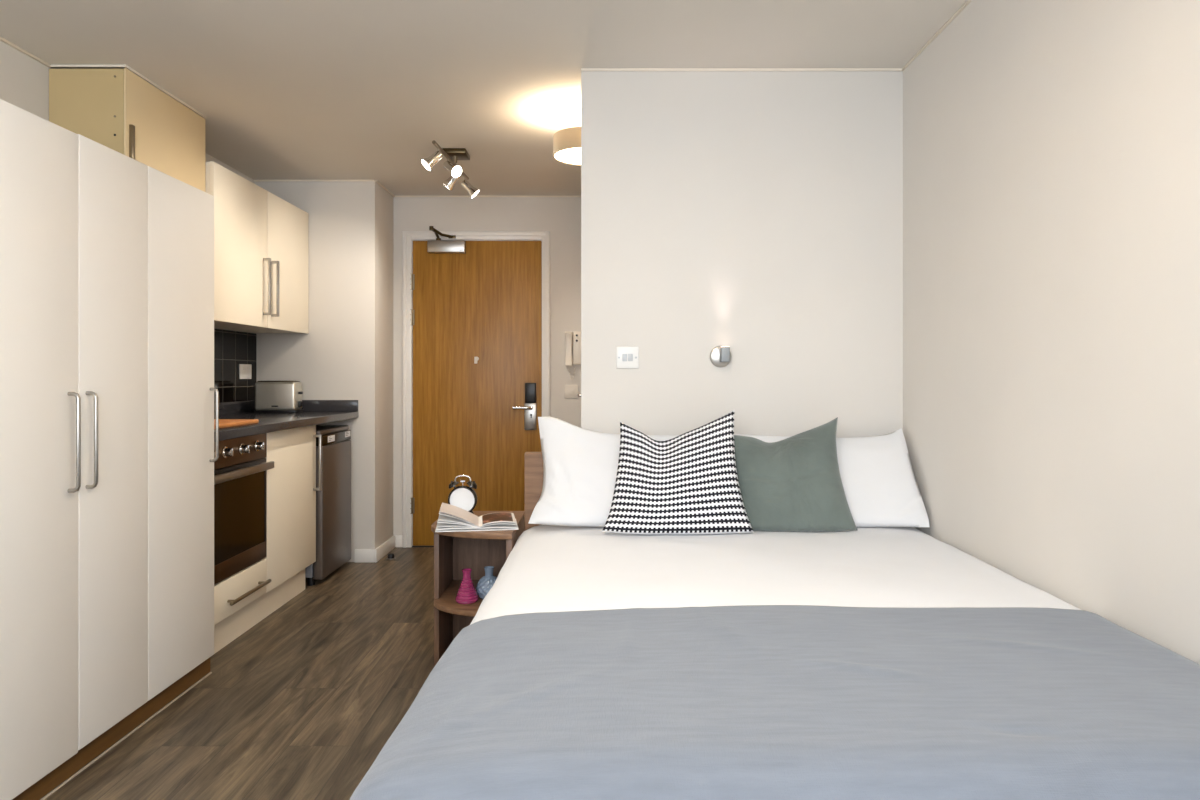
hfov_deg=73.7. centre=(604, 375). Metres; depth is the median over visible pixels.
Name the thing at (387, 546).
baseboard
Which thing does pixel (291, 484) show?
base cabinet
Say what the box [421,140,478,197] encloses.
ceiling spotlight
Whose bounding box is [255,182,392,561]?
wall
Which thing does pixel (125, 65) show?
trim
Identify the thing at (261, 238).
upper cabinet
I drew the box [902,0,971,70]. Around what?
trim
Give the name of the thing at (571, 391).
wall outlet
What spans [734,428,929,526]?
pillow
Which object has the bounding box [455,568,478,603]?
vase
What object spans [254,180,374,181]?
trim
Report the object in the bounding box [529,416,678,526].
pillow
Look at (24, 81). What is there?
wall
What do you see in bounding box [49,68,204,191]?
upper cabinet
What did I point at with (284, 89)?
ceiling
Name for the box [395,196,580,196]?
trim
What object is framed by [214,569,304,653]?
plinth
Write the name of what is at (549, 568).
sheet
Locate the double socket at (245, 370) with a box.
[239,364,251,378]
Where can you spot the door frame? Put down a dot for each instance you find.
(408, 237)
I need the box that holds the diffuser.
[555,148,580,163]
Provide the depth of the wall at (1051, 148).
1.97 m
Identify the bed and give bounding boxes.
[524,452,543,530]
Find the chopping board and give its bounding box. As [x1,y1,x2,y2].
[214,419,258,428]
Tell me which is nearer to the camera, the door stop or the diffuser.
the diffuser
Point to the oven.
(241, 467)
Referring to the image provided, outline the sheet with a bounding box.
[470,525,1080,624]
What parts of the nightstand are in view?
panel, shelf, panel, panel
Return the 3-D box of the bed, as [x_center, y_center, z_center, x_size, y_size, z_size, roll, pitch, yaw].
[0.413,0.699,2.081,1.430,0.822,1.922,0,0,0]
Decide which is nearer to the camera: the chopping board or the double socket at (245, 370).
the chopping board
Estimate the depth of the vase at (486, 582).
2.97 m
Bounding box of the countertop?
[214,400,358,441]
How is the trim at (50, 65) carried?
attached to the wall at (24, 81)
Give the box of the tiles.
[214,329,255,402]
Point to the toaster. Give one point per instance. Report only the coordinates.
(270, 396)
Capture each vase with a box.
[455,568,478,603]
[476,566,496,598]
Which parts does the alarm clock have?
handle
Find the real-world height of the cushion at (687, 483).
0.404 m
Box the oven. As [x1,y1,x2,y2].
[214,433,273,584]
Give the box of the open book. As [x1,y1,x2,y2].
[435,503,518,531]
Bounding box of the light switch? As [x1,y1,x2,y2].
[616,347,638,367]
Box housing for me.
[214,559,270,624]
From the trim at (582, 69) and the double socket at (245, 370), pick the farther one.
the double socket at (245, 370)
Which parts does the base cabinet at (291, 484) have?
handle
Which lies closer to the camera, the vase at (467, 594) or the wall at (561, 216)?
the vase at (467, 594)
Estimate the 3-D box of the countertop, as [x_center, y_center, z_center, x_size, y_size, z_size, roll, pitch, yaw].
[-1.778,0.196,3.877,0.621,0.105,1.784,0,0,0]
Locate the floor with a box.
[39,547,433,799]
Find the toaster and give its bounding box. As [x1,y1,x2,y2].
[254,381,302,412]
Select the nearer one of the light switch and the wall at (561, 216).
the light switch
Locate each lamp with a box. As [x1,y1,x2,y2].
[553,109,580,164]
[710,346,731,366]
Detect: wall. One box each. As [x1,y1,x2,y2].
[0,41,254,332]
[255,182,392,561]
[393,197,580,534]
[581,71,902,437]
[903,0,1199,663]
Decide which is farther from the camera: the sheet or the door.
the door
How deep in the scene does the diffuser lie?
3.53 m
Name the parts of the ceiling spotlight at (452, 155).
ceiling plate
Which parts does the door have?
closer arm, lever, lock plate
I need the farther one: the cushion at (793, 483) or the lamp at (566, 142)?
the lamp at (566, 142)
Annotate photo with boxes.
[482,512,512,523]
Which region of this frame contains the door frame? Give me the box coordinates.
[402,231,549,547]
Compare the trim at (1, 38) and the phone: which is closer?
the trim at (1, 38)
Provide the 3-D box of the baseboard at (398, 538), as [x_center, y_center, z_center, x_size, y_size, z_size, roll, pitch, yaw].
[-1.335,1.071,5.183,0.045,0.078,0.015,0,0,0]
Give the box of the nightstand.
[431,511,523,666]
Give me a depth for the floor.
2.71 m
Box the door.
[410,226,541,546]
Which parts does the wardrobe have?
door, handle, handle, door, door, handle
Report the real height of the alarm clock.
0.169 m
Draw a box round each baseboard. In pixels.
[355,549,374,562]
[374,535,395,562]
[395,535,401,546]
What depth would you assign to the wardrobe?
2.28 m
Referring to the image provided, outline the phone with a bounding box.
[565,331,580,379]
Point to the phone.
(571, 337)
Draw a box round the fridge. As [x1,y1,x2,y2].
[305,425,350,585]
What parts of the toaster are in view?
plate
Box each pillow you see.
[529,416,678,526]
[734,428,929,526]
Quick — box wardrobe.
[0,99,218,799]
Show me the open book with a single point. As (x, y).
(452, 518)
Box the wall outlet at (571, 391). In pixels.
[565,385,577,397]
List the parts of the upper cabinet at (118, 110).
handle, door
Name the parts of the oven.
knob, door, panel, control panel, handle, knob, knob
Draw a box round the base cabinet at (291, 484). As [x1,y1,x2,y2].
[263,425,321,592]
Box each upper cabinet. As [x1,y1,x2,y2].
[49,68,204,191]
[205,161,307,333]
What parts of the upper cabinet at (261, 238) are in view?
door, handle, handle, door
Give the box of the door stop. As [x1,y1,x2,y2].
[387,553,394,559]
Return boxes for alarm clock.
[448,475,476,513]
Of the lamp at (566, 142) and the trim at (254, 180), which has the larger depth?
the trim at (254, 180)
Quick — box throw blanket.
[350,605,1199,799]
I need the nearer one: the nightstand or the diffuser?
the nightstand
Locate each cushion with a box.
[602,410,753,534]
[734,417,856,531]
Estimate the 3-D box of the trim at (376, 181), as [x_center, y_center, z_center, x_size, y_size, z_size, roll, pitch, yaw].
[-1.366,-1.163,4.980,0.012,0.009,0.420,0,0,0]
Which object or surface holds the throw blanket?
on the sheet
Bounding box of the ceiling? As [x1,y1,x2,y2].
[0,0,966,195]
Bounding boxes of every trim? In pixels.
[0,36,49,66]
[50,65,124,66]
[124,64,206,118]
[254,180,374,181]
[375,180,394,196]
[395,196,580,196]
[581,68,901,70]
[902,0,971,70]
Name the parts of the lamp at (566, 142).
lamp shade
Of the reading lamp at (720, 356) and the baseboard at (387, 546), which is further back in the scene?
the baseboard at (387, 546)
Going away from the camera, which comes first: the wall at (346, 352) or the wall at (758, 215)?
the wall at (758, 215)
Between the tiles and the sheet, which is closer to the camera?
the sheet
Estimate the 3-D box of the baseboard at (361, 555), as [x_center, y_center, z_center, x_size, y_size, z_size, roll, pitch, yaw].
[-1.431,1.071,4.763,0.118,0.078,0.015,0,0,0]
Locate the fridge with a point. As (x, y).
(333, 502)
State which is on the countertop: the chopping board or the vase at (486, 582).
the chopping board

